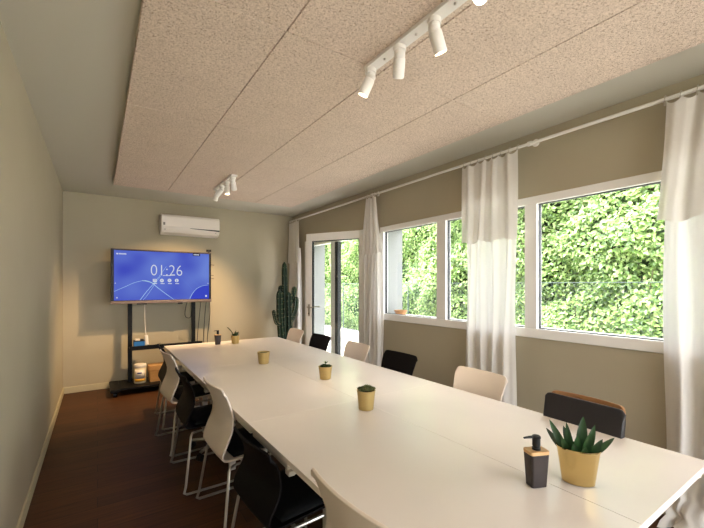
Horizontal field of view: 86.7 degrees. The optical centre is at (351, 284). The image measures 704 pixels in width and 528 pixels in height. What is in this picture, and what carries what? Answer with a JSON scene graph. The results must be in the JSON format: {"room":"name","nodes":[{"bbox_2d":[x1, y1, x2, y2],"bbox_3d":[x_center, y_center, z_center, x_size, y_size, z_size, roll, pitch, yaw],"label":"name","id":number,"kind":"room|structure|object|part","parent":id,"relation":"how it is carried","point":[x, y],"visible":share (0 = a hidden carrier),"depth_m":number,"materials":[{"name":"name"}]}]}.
{"room":"meeting room","nodes":[
{"label":"meeting room","id":0,"kind":"room"},
{"bbox_2d":[0,22,62,527],"bbox_3d":[-1.426,0.150,1.236,0.200,2.800,9.250,0,0,-34],"label":"wall","id":1,"kind":"structure","parent":0,"point":[31,192],"depth_m":2.35,"materials":[{"name":"paint"}]},
{"bbox_2d":[16,388,63,527],"bbox_3d":[-1.337,1.407,1.297,0.014,0.085,8.850,0,0,-34],"label":"baseboard","id":2,"kind":"structure","parent":1,"relation":"attached to","point":[21,521],"depth_m":2.77,"materials":[{"name":"beige paint"}]},
{"bbox_2d":[63,191,292,387],"bbox_3d":[-2.514,0.150,5.973,3.345,2.800,0.200,0,0,-34],"label":"wall","id":3,"kind":"structure","parent":0,"point":[249,251],"depth_m":5.51,"materials":[{"name":"paint"}]},
{"bbox_2d":[64,382,109,393],"bbox_3d":[-2.448,1.407,5.888,3.331,0.085,0.014,0,0,-34],"label":"baseboard","id":4,"kind":"structure","parent":3,"relation":"attached to","point":[82,388],"depth_m":5.08,"materials":[{"name":"beige paint"}]},
{"bbox_2d":[159,214,219,237],"bbox_3d":[-2.491,-0.895,5.743,0.830,0.293,0.205,0,0,-34],"label":"air conditioner","id":5,"kind":"object","parent":3,"relation":"attached to","point":[175,225],"visible":1,"depth_m":5.66,"materials":[{"name":"white plastic"}]},
{"bbox_3d":[-2.436,-0.936,5.664,0.824,0.154,0.010,0,0,-34],"label":"panel","id":6,"kind":"part","parent":5,"relation":"part of","materials":[{"name":"white plastic"}]},
{"bbox_2d":[23,381,673,527],"bbox_3d":[0.038,1.500,2.236,3.345,0.100,8.850,0,0,-34],"label":"floor","id":7,"kind":"structure","parent":0,"point":[105,465],"depth_m":2.85,"materials":[{"name":"brown wood"}]},
{"bbox_2d":[109,302,202,397],"bbox_3d":[-2.684,0.520,5.330,1.310,1.860,0.550,0,0,-34],"label":"cart","id":8,"kind":"object","parent":7,"relation":"on","point":[116,387],"visible":0.42,"depth_m":5.17,"materials":[{"name":"black metal"}]},
{"bbox_2d":[133,338,144,345],"bbox_3d":[-2.950,0.802,5.160,0.134,0.112,0.112,0,0,-34],"label":"tissue box","id":9,"kind":"object","parent":8,"relation":"on","point":[137,342],"visible":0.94,"depth_m":5.12,"materials":[{"name":"blue cardboard"}]},
{"bbox_2d":[134,363,145,383],"bbox_3d":[-2.926,1.216,5.146,0.153,0.260,0.153,0,0,-34],"label":"tub","id":10,"kind":"object","parent":8,"relation":"on","point":[139,368],"visible":1,"depth_m":5.09,"materials":[{"name":"beige plastic"}]},
{"bbox_3d":[-2.926,1.110,5.146,0.153,0.048,0.153,0,0,-34],"label":"lid","id":11,"kind":"part","parent":10,"relation":"part of","materials":[{"name":"beige plastic"}]},
{"bbox_2d":[144,328,159,344],"bbox_3d":[-2.838,0.548,5.304,0.206,0.620,0.034,0,0,-31],"label":"power adapter","id":12,"kind":"object","parent":8,"relation":"on","point":[145,336],"visible":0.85,"depth_m":5.25,"materials":[{"name":"beige plastic"}]},
{"bbox_2d":[147,362,162,381],"bbox_3d":[-2.745,1.234,5.295,0.272,0.225,0.192,0,0,-34],"label":"cardboard box","id":13,"kind":"object","parent":8,"relation":"on","point":[153,368],"visible":0.54,"depth_m":5.19,"materials":[{"name":"brown cardboard"}]},
{"bbox_3d":[-2.745,1.159,5.295,0.272,0.075,0.192,0,0,-34],"label":"lid","id":14,"kind":"part","parent":13,"relation":"part of","materials":[{"name":"beige cardboard"}]},
{"bbox_2d":[119,377,195,390],"bbox_3d":[-2.690,1.359,5.338,1.090,0.026,0.510,0,0,-34],"label":"shelf","id":15,"kind":"object","parent":8,"relation":"attached to","point":[128,384],"depth_m":5.03,"materials":[{"name":"black metal"}]},
{"bbox_2d":[110,248,213,304],"bbox_3d":[-2.672,-0.105,5.359,1.348,0.766,0.085,0,0,-34],"label":"display screen","id":16,"kind":"object","parent":8,"relation":"attached to","point":[138,276],"visible":1,"depth_m":5.29,"materials":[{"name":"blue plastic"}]},
{"bbox_2d":[129,341,202,350],"bbox_3d":[-2.659,0.862,5.354,0.930,0.056,0.192,0,0,-34],"label":"shelf","id":17,"kind":"object","parent":8,"relation":"attached to","point":[131,348],"depth_m":5.18,"materials":[{"name":"black metal"}]},
{"bbox_2d":[154,344,211,429],"bbox_3d":[-1.836,1.048,4.062,0.508,0.799,0.573,0,0,-34],"label":"shell chair","id":18,"kind":"object","parent":7,"relation":"on","point":[162,372],"visible":0.38,"depth_m":3.94,"materials":[{"name":"white plastic"},{"name":"satin chrome"}]},
{"bbox_3d":[-1.975,1.242,4.257,0.498,0.411,0.095,0,0,-34],"label":"sled leg","id":19,"kind":"part","parent":18,"relation":"part of","materials":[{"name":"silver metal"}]},
{"bbox_3d":[-1.705,1.242,3.862,0.498,0.411,0.095,0,0,-34],"label":"sled leg","id":20,"kind":"part","parent":18,"relation":"part of","materials":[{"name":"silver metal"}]},
{"bbox_2d":[155,349,211,456],"bbox_3d":[-1.504,1.023,3.487,0.508,0.849,0.573,0,0,-39],"label":"shell chair","id":21,"kind":"object","parent":7,"relation":"on","point":[169,390],"visible":0.69,"depth_m":3.33,"materials":[{"name":"beige"}]},
{"bbox_3d":[-1.659,1.242,3.669,0.498,0.411,0.095,0,0,-39],"label":"sled leg","id":22,"kind":"part","parent":21,"relation":"part of","materials":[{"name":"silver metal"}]},
{"bbox_3d":[-1.356,1.242,3.300,0.498,0.411,0.095,0,0,-39],"label":"sled leg","id":23,"kind":"part","parent":21,"relation":"part of","materials":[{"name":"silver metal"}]},
{"bbox_2d":[191,438,209,461],"bbox_3d":[-1.145,1.133,3.317,0.522,0.631,0.549,0,0,-34],"label":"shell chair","id":24,"kind":"object","parent":7,"relation":"on","point":[200,457],"visible":0.23,"depth_m":3.11,"materials":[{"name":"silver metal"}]},
{"bbox_3d":[-1.290,1.369,3.308,0.257,0.047,0.040,0,0,1],"label":"arm","id":25,"kind":"part","parent":24,"relation":"part of","materials":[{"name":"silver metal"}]},
{"bbox_2d":[170,367,238,495],"bbox_3d":[-1.102,1.048,2.917,0.508,0.799,0.573,0,0,-34],"label":"shell chair","id":26,"kind":"object","parent":7,"relation":"on","point":[191,417],"visible":0.68,"depth_m":2.73,"materials":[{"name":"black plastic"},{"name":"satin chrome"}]},
{"bbox_3d":[-1.240,1.242,3.111,0.498,0.411,0.095,0,0,-34],"label":"sled leg","id":27,"kind":"part","parent":26,"relation":"part of","materials":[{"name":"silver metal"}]},
{"bbox_3d":[-0.971,1.242,2.717,0.498,0.411,0.095,0,0,-34],"label":"sled leg","id":28,"kind":"part","parent":26,"relation":"part of","materials":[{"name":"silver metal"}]},
{"bbox_2d":[164,341,257,431],"bbox_3d":[-1.510,1.087,3.994,0.708,0.725,1.485,0,0,-34],"label":"desk","id":29,"kind":"object","parent":7,"relation":"on","point":[197,355],"visible":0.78,"depth_m":3.82,"materials":[{"name":"white laminate"}]},
{"bbox_3d":[-1.452,1.131,3.680,0.044,0.639,0.044,0,0,-34],"label":"leg","id":30,"kind":"part","parent":29,"relation":"part of","materials":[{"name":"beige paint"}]},
{"bbox_2d":[214,330,220,344],"bbox_3d":[-1.635,0.638,4.525,0.084,0.173,0.051,0,0,-44],"label":"soap dispenser","id":31,"kind":"object","parent":29,"relation":"on","point":[217,336],"visible":1,"depth_m":4.51,"materials":[{"name":"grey plastic"}]},
{"bbox_2d":[214,335,220,344],"bbox_3d":[-1.631,0.669,4.529,0.072,0.112,0.050,0,0,-44],"label":"bottle","id":32,"kind":"object","parent":31,"relation":"attached to","point":[217,337],"depth_m":4.51,"materials":[{"name":"brown plastic"}]},
{"bbox_2d":[196,376,271,527],"bbox_3d":[-0.679,1.023,2.423,0.508,0.849,0.573,0,0,-36],"label":"shell chair","id":33,"kind":"object","parent":7,"relation":"on","point":[219,434],"visible":0.73,"depth_m":2.26,"materials":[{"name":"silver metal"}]},
{"bbox_3d":[-0.825,1.242,2.613,0.498,0.411,0.095,0,0,-36],"label":"sled leg","id":34,"kind":"part","parent":33,"relation":"part of","materials":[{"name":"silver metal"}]},
{"bbox_3d":[-0.542,1.242,2.228,0.498,0.411,0.095,0,0,-36],"label":"sled leg","id":35,"kind":"part","parent":33,"relation":"part of","materials":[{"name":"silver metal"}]},
{"bbox_2d":[190,361,357,469],"bbox_3d":[-0.671,1.087,2.768,0.708,0.725,1.485,0,0,-34],"label":"desk","id":36,"kind":"object","parent":7,"relation":"on","point":[255,391],"visible":0.68,"depth_m":2.58,"materials":[{"name":"white laminate"}]},
{"bbox_3d":[-0.952,0.782,3.178,0.676,0.062,0.451,0,0,-34],"label":"apron frame","id":37,"kind":"part","parent":36,"relation":"part of","materials":[{"name":"beige paint"}]},
{"bbox_3d":[-0.944,1.131,2.935,0.044,0.639,0.044,0,0,-34],"label":"leg","id":38,"kind":"part","parent":36,"relation":"part of","materials":[{"name":"beige paint"}]},
{"bbox_3d":[-0.391,0.782,2.357,0.676,0.062,0.451,0,0,-34],"label":"apron frame","id":39,"kind":"part","parent":36,"relation":"part of","materials":[{"name":"beige paint"}]},
{"bbox_2d":[257,351,269,363],"bbox_3d":[-0.815,0.672,3.440,0.116,0.106,0.116,0,0,-34],"label":"potted plant","id":40,"kind":"object","parent":36,"relation":"on","point":[263,356],"visible":1,"depth_m":3.40,"materials":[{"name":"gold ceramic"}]},
{"bbox_2d":[231,426,325,527],"bbox_3d":[-0.288,1.070,1.824,0.508,0.754,0.573,0,0,-37],"label":"shell chair","id":41,"kind":"object","parent":7,"relation":"on","point":[276,499],"visible":0.76,"depth_m":1.67,"materials":[{"name":"black plastic"}]},
{"bbox_3d":[-0.437,1.242,2.011,0.498,0.411,0.095,0,0,-37],"label":"sled leg","id":42,"kind":"part","parent":41,"relation":"part of","materials":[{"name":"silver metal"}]},
{"bbox_3d":[-0.147,1.242,1.631,0.498,0.411,0.095,0,0,-37],"label":"sled leg","id":43,"kind":"part","parent":41,"relation":"part of","materials":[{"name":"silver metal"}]},
{"bbox_2d":[226,337,330,359],"bbox_3d":[-0.923,1.087,4.395,0.708,0.725,1.485,0,0,-34],"label":"desk","id":44,"kind":"object","parent":7,"relation":"on","point":[279,348],"visible":0.41,"depth_m":4.31,"materials":[{"name":"white laminate"}]},
{"bbox_2d":[227,327,239,343],"bbox_3d":[-1.466,0.619,4.594,0.162,0.213,0.104,0,0,-34],"label":"potted plant","id":45,"kind":"object","parent":44,"relation":"on","point":[234,337],"visible":1,"depth_m":4.58,"materials":[{"name":"green plant"}]},
{"bbox_3d":[-1.443,0.676,4.609,0.104,0.098,0.104,0,0,-34],"label":"pot","id":46,"kind":"part","parent":45,"relation":"part of","materials":[{"name":"yellow ceramic"}]},
{"bbox_2d":[272,262,298,338],"bbox_3d":[-1.102,0.535,6.195,0.356,1.830,0.443,0,0,18],"label":"potted cactus","id":47,"kind":"object","parent":7,"relation":"on","point":[283,317],"visible":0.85,"depth_m":6.18,"materials":[{"name":"green cactus plant"},{"name":"soil"}]},
{"bbox_3d":[-1.239,0.542,6.093,0.144,0.265,0.063,0,0,-34],"label":"stem","id":48,"kind":"part","parent":47,"relation":"part of","materials":[{"name":"green plant"}]},
{"bbox_3d":[-1.175,0.632,6.149,0.148,1.084,0.100,0,0,-34],"label":"stem","id":49,"kind":"part","parent":47,"relation":"part of","materials":[{"name":"green plant"}]},
{"bbox_3d":[-1.115,0.395,6.214,0.115,1.551,0.093,0,0,-34],"label":"stem","id":50,"kind":"part","parent":47,"relation":"part of","materials":[{"name":"green plant"}]},
{"bbox_3d":[-1.046,0.645,6.219,0.095,1.051,0.124,0,0,11],"label":"stem","id":51,"kind":"part","parent":47,"relation":"part of","materials":[{"name":"green plant"}]},
{"bbox_3d":[-1.026,0.204,6.284,0.194,0.349,0.091,0,0,-34],"label":"stem","id":52,"kind":"part","parent":47,"relation":"part of","materials":[{"name":"green plant"}]},
{"bbox_3d":[-0.992,0.425,6.274,0.193,0.451,0.085,0,0,-34],"label":"stem","id":53,"kind":"part","parent":47,"relation":"part of","materials":[{"name":"green plant"}]},
{"bbox_2d":[287,328,303,342],"bbox_3d":[-0.927,1.023,4.901,0.508,0.849,0.573,0,0,-34],"label":"shell chair","id":54,"kind":"object","parent":7,"relation":"on","point":[295,335],"visible":0.33,"depth_m":5.03,"materials":[{"name":"beige plastic"}]},
{"bbox_2d":[309,333,330,350],"bbox_3d":[-0.544,1.023,4.341,0.508,0.849,0.573,0,0,-36],"label":"shell chair","id":55,"kind":"object","parent":7,"relation":"on","point":[320,341],"visible":0.27,"depth_m":4.47,"materials":[{"name":"black plastic"}]},
{"bbox_2d":[311,468,387,527],"bbox_3d":[0.162,1.023,1.200,0.508,0.849,0.573,0,0,-35],"label":"shell chair","id":56,"kind":"object","parent":7,"relation":"on","point":[341,513],"visible":1,"depth_m":1.09,"materials":[{"name":"white plastic"},{"name":"satin chrome"}]},
{"bbox_2d":[269,353,434,398],"bbox_3d":[-0.085,1.087,3.168,0.708,0.725,1.485,0,0,-34],"label":"desk","id":57,"kind":"object","parent":7,"relation":"on","point":[347,374],"visible":0.48,"depth_m":3.01,"materials":[{"name":"white laminate"}]},
{"bbox_2d":[318,361,331,379],"bbox_3d":[-0.205,0.658,2.875,0.109,0.133,0.108,0,0,-34],"label":"potted succulent","id":58,"kind":"object","parent":57,"relation":"on","point":[325,369],"visible":1,"depth_m":2.84,"materials":[{"name":"yellow ceramic"}]},
{"bbox_2d":[343,341,369,361],"bbox_3d":[-0.120,1.023,3.720,0.508,0.849,0.573,0,0,-33],"label":"shell chair","id":59,"kind":"object","parent":7,"relation":"on","point":[354,350],"visible":0.25,"depth_m":3.84,"materials":[{"name":"beige plastic"}]},
{"bbox_2d":[381,350,417,375],"bbox_3d":[0.249,1.023,3.162,0.508,0.849,0.573,0,0,-35],"label":"shell chair","id":60,"kind":"object","parent":7,"relation":"on","point":[405,363],"visible":0.22,"depth_m":3.28,"materials":[{"name":"black plastic"}]},
{"bbox_2d":[248,400,641,527],"bbox_3d":[0.167,1.087,1.540,0.708,0.725,1.485,0,0,-34],"label":"desk","id":61,"kind":"object","parent":7,"relation":"on","point":[400,473],"visible":0.98,"depth_m":1.42,"materials":[{"name":"white laminate"}]},
{"bbox_3d":[-0.114,0.782,1.951,0.676,0.062,0.451,0,0,-34],"label":"apron frame","id":62,"kind":"part","parent":61,"relation":"part of","materials":[{"name":"beige paint"}]},
{"bbox_3d":[-0.105,1.131,1.708,0.044,0.639,0.044,0,0,-34],"label":"leg","id":63,"kind":"part","parent":61,"relation":"part of","materials":[{"name":"beige paint"}]},
{"bbox_2d":[357,384,375,410],"bbox_3d":[0.081,0.655,2.175,0.112,0.141,0.110,0,0,-34],"label":"potted succulent","id":64,"kind":"object","parent":61,"relation":"on","point":[366,393],"visible":1,"depth_m":2.14,"materials":[{"name":"yellow ceramic"}]},
{"bbox_2d":[523,434,548,487],"bbox_3d":[0.661,0.635,1.348,0.088,0.180,0.053,0,0,-10],"label":"soap dispenser","id":65,"kind":"object","parent":61,"relation":"on","point":[536,457],"visible":1,"depth_m":1.33,"materials":[{"name":"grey plastic"}]},
{"bbox_3d":[0.667,0.602,1.349,0.076,0.012,0.053,0,0,-10],"label":"lid","id":66,"kind":"part","parent":65,"relation":"part of","materials":[{"name":"brown wood"}]},
{"bbox_2d":[524,452,548,487],"bbox_3d":[0.667,0.666,1.349,0.075,0.117,0.052,0,0,-10],"label":"bottle","id":67,"kind":"object","parent":65,"relation":"attached to","point":[536,463],"depth_m":1.33,"materials":[{"name":"grey plastic"}]},
{"bbox_2d":[453,366,507,401],"bbox_3d":[0.715,1.023,2.480,0.508,0.849,0.573,0,0,-33],"label":"shell chair","id":68,"kind":"object","parent":7,"relation":"on","point":[487,384],"visible":0.22,"depth_m":2.59,"materials":[{"name":"light beige plastic"},{"name":"metal"}]},
{"bbox_2d":[374,383,703,527],"bbox_3d":[0.753,1.087,1.941,0.708,0.725,1.485,0,0,-34],"label":"desk","id":69,"kind":"object","parent":7,"relation":"on","point":[637,481],"visible":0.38,"depth_m":1.66,"materials":[{"name":"white laminate"}]},
{"bbox_2d":[546,417,613,487],"bbox_3d":[0.831,0.606,1.364,0.185,0.237,0.117,0,0,4],"label":"potted plant","id":70,"kind":"object","parent":69,"relation":"on","point":[579,459],"visible":1,"depth_m":1.34,"materials":[{"name":"green plant"}]},
{"bbox_3d":[0.831,0.660,1.369,0.144,0.130,0.101,0,0,26],"label":"pot","id":71,"kind":"part","parent":70,"relation":"part of","materials":[{"name":"yellow ceramic"}]},
{"bbox_2d":[543,390,625,438],"bbox_3d":[1.006,1.018,1.832,0.585,0.862,0.513,0,0,-33],"label":"swivel chair","id":72,"kind":"object","parent":7,"relation":"on","point":[609,418],"visible":0.32,"depth_m":1.91,"materials":[{"name":"black plastic"}]},
{"bbox_2d":[0,0,703,216],"bbox_3d":[0.207,-1.375,2.352,4.155,0.250,9.250,0,0,-34],"label":"ceiling","id":73,"kind":"structure","parent":0,"point":[73,59],"depth_m":2.47,"materials":[{"name":"beige paint"}]},
{"bbox_2d":[113,156,183,191],"bbox_3d":[-2.297,-1.228,4.161,0.580,0.045,1.197,0,0,-34],"label":"ceiling panel","id":74,"kind":"object","parent":73,"relation":"attached to","point":[129,172],"visible":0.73,"depth_m":4.07,"materials":[{"name":"brown wood"}]},
{"bbox_2d":[118,99,215,166],"bbox_3d":[-1.607,-1.228,3.150,0.580,0.045,1.244,0,0,-34],"label":"ceiling panel","id":75,"kind":"object","parent":73,"relation":"attached to","point":[147,134],"visible":0.78,"depth_m":3.01,"materials":[{"name":"brown wood"}]},
{"bbox_2d":[167,167,239,196],"bbox_3d":[-1.814,-1.228,4.491,0.582,0.045,1.197,0,0,-34],"label":"ceiling panel","id":76,"kind":"object","parent":73,"relation":"attached to","point":[190,181],"visible":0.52,"depth_m":4.39,"materials":[{"name":"brown wood"}]},
{"bbox_2d":[213,174,236,200],"bbox_3d":[-1.511,-1.124,4.378,0.120,0.162,0.777,0,0,-36],"label":"track","id":77,"kind":"object","parent":76,"relation":"attached to","point":[219,189],"visible":1,"depth_m":4.28,"materials":[{"name":"white metal"}]},
{"bbox_3d":[-1.496,-1.196,4.379,0.066,0.018,0.760,0,0,-34],"label":"rail","id":78,"kind":"part","parent":77,"relation":"part of","materials":[{"name":"white metal"}]},
{"bbox_2d":[127,0,284,123],"bbox_3d":[-0.904,-1.228,2.122,0.580,0.045,1.238,0,0,-34],"label":"ceiling panel","id":79,"kind":"object","parent":73,"relation":"attached to","point":[193,59],"visible":0.83,"depth_m":1.95,"materials":[{"name":"brown wood"}]},
{"bbox_2d":[185,124,287,176],"bbox_3d":[-1.123,-1.228,3.480,0.582,0.045,1.244,0,0,-34],"label":"ceiling panel","id":80,"kind":"object","parent":73,"relation":"attached to","point":[226,150],"visible":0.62,"depth_m":3.34,"materials":[{"name":"brown wood"}]},
{"bbox_2d":[219,176,288,202],"bbox_3d":[-1.331,-1.228,4.821,0.580,0.045,1.197,0,0,-34],"label":"ceiling panel","id":81,"kind":"object","parent":73,"relation":"attached to","point":[248,189],"visible":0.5,"depth_m":4.71,"materials":[{"name":"brown wood"}]},
{"bbox_2d":[213,0,307,30],"bbox_3d":[-0.203,-1.228,1.094,0.580,0.045,1.242,0,0,-34],"label":"ceiling panel","id":82,"kind":"object","parent":73,"relation":"attached to","point":[278,13],"visible":1,"depth_m":1.63,"materials":[{"name":"brown wood"}]},
{"bbox_2d":[255,185,330,206],"bbox_3d":[-0.849,-1.228,5.150,0.580,0.045,1.197,0,0,-34],"label":"ceiling panel","id":83,"kind":"object","parent":73,"relation":"attached to","point":[290,195],"visible":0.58,"depth_m":5.09,"materials":[{"name":"brown wood"}]},
{"bbox_2d":[242,141,345,184],"bbox_3d":[-0.640,-1.228,3.810,0.580,0.045,1.244,0,0,-34],"label":"ceiling panel","id":84,"kind":"object","parent":73,"relation":"attached to","point":[293,161],"visible":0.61,"depth_m":3.70,"materials":[{"name":"brown wood"}]},
{"bbox_2d":[217,30,381,140],"bbox_3d":[-0.421,-1.228,2.452,0.582,0.045,1.238,0,0,-34],"label":"ceiling panel","id":85,"kind":"object","parent":73,"relation":"attached to","point":[300,80],"visible":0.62,"depth_m":2.29,"materials":[{"name":"brown wood"}]},
{"bbox_2d":[290,155,393,190],"bbox_3d":[-0.158,-1.228,4.139,0.580,0.045,1.244,0,0,-34],"label":"ceiling panel","id":86,"kind":"object","parent":73,"relation":"attached to","point":[346,170],"visible":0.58,"depth_m":4.04,"materials":[{"name":"brown wood"}]},
{"bbox_2d":[289,70,450,154],"bbox_3d":[0.062,-1.228,2.782,0.580,0.045,1.238,0,0,-34],"label":"ceiling panel","id":87,"kind":"object","parent":73,"relation":"attached to","point":[356,121],"visible":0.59,"depth_m":2.64,"materials":[{"name":"brown wood"}]},
{"bbox_2d":[287,0,472,69],"bbox_3d":[0.280,-1.228,1.424,0.582,0.045,1.242,0,0,-34],"label":"ceiling panel","id":88,"kind":"object","parent":73,"relation":"attached to","point":[360,30],"visible":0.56,"depth_m":1.71,"materials":[{"name":"brown wood"}]},
{"bbox_2d":[358,0,486,97],"bbox_3d":[0.368,-1.123,1.660,0.153,0.163,1.086,0,0,-34],"label":"track","id":89,"kind":"object","parent":88,"relation":"attached to","point":[431,23],"visible":1,"depth_m":1.78,"materials":[{"name":"white metal"}]},
{"bbox_3d":[0.385,-1.196,1.644,0.066,0.018,1.040,0,0,-34],"label":"rail","id":90,"kind":"part","parent":89,"relation":"part of","materials":[{"name":"white metal"}]},
{"bbox_3d":[0.485,-1.090,1.408,0.049,0.040,0.034,0,0,8],"label":"bulb","id":91,"kind":"part","parent":89,"relation":"part of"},
{"bbox_2d":[347,100,503,165],"bbox_3d":[0.544,-1.228,3.111,0.580,0.045,1.238,0,0,-34],"label":"ceiling panel","id":92,"kind":"object","parent":73,"relation":"attached to","point":[453,121],"visible":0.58,"depth_m":2.99,"materials":[{"name":"brown wood"}]},
{"bbox_2d":[383,0,641,99],"bbox_3d":[0.763,-1.228,1.754,0.580,0.045,1.242,0,0,-34],"label":"ceiling panel","id":93,"kind":"object","parent":73,"relation":"attached to","point":[484,42],"visible":0.8,"depth_m":1.82,"materials":[{"name":"brown wood"}]},
{"bbox_2d":[453,0,703,121],"bbox_3d":[1.246,-1.228,2.084,0.580,0.045,1.242,0,0,-34],"label":"ceiling panel","id":94,"kind":"object","parent":73,"relation":"attached to","point":[647,32],"visible":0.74,"depth_m":1.97,"materials":[{"name":"brown wood"}]},
{"bbox_2d":[293,74,703,448],"bbox_3d":[1.567,0.150,3.281,0.360,2.800,9.250,0,0,-34],"label":"wall","id":95,"kind":"structure","parent":0,"point":[631,144],"depth_m":2.97,"materials":[{"name":"paint"}]},
{"bbox_2d":[305,230,362,354],"bbox_3d":[-0.462,0.352,5.564,0.567,2.195,1.830,0,0,-34],"label":"door","id":96,"kind":"structure","parent":95,"relation":"in","point":[335,239],"depth_m":5.38,"materials":[{"name":"white plastic"}]},
{"bbox_3d":[-0.559,0.365,5.374,0.136,0.170,0.166,0,0,27],"label":"handle","id":97,"kind":"part","parent":96,"relation":"part of","materials":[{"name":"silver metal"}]},
{"bbox_2d":[290,85,703,222],"bbox_3d":[1.105,-1.153,3.540,0.112,0.075,7.800,0,0,-34],"label":"curtain rod","id":98,"kind":"object","parent":95,"relation":"attached to","point":[535,142],"visible":0.85,"depth_m":2.90,"materials":[{"name":"white metal"}]},
{"bbox_2d":[288,217,301,343],"bbox_3d":[-1.001,0.140,6.548,0.092,2.596,0.444,0,0,-34],"label":"curtain","id":99,"kind":"object","parent":98,"relation":"hanging from","point":[294,252],"visible":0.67,"depth_m":6.48,"materials":[{"name":"fabric"}]},
{"bbox_2d":[361,192,383,366],"bbox_3d":[0.259,0.140,4.699,0.084,2.596,0.431,0,0,-33],"label":"curtain","id":100,"kind":"object","parent":98,"relation":"hanging from","point":[371,247],"visible":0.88,"depth_m":4.67,"materials":[{"name":"fabric"}]},
{"bbox_2d":[363,235,383,366],"bbox_3d":[0.259,0.402,4.711,0.071,2.073,0.412,0,0,-33],"label":"drape","id":101,"kind":"object","parent":100,"relation":"hanging from","point":[373,271],"depth_m":4.65,"materials":[{"name":"fabric"}]},
{"bbox_2d":[462,145,519,405],"bbox_3d":[1.212,0.140,3.299,0.087,2.596,0.575,0,0,-34],"label":"curtain","id":102,"kind":"object","parent":98,"relation":"hanging from","point":[489,188],"visible":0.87,"depth_m":3.25,"materials":[{"name":"fabric"}]},
{"bbox_2d":[466,238,516,405],"bbox_3d":[1.213,0.402,3.310,0.071,2.073,0.530,0,0,-34],"label":"drape","id":103,"kind":"object","parent":102,"relation":"hanging from","point":[490,337],"depth_m":3.25,"materials":[{"name":"fabric"}]},
{"bbox_2d":[657,85,703,527],"bbox_3d":[2.094,0.140,1.877,0.241,2.596,0.945,0,0,-34],"label":"curtain","id":104,"kind":"object","parent":98,"relation":"hanging from","point":[681,198],"visible":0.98,"depth_m":2.20,"materials":[{"name":"fabric"}]},
{"bbox_2d":[380,170,663,353],"bbox_3d":[1.445,-0.145,3.500,0.436,1.160,3.230,0,0,-34],"label":"window","id":105,"kind":"structure","parent":95,"relation":"in","point":[532,328],"depth_m":3.06,"materials":[{"name":"white plastic"}]},
{"bbox_2d":[394,310,406,314],"bbox_3d":[0.609,0.352,4.667,0.164,0.072,0.164,0,0,-34],"label":"clay bowl","id":106,"kind":"object","parent":105,"relation":"on","point":[396,311],"visible":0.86,"depth_m":4.60,"materials":[{"name":"brown ceramic"}]},
{"bbox_3d":[1.477,0.411,3.522,0.357,0.047,3.226,0,0,-34],"label":"sill","id":107,"kind":"part","parent":105,"relation":"part of","materials":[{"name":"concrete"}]},
{"label":"outside","id":108,"kind":"structure","parent":0,"visible":0},
{"bbox_2d":[327,336,348,355],"bbox_3d":[9.246,1.605,16.005,26.675,0.190,44.000,0,0,-34],"label":"terrace","id":109,"kind":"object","parent":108,"point":[343,341],"depth_m":9.27,"materials":[{"name":"concrete"}]},
{"bbox_2d":[325,325,358,341],"bbox_3d":[1.073,1.380,8.605,0.240,0.260,19.000,0,0,-34],"label":"wall","id":110,"kind":"structure","parent":109,"relation":"on","point":[350,335],"depth_m":10.18,"materials":[{"name":"paint"}]},
{"bbox_2d":[325,282,662,337],"bbox_3d":[1.242,0.589,8.381,0.037,1.321,20.002,0,0,-34],"label":"wire fence","id":111,"kind":"object","parent":110,"relation":"on","point":[408,283],"visible":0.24,"depth_m":5.64,"materials":[{"name":"grey metal"}]},
{"bbox_3d":[-0.241,0.588,10.565,0.024,1.320,0.024,0,0,-34],"label":"fence post","id":112,"kind":"part","parent":111,"relation":"part of","materials":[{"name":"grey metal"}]},
{"bbox_2d":[325,183,664,337],"bbox_3d":[1.419,-0.708,9.878,1.902,4.436,14.508,0,0,-34],"label":"hedge","id":113,"kind":"object","parent":109,"relation":"on","point":[618,236],"visible":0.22,"depth_m":6.10,"materials":[{"name":"green plant"}]}
]}

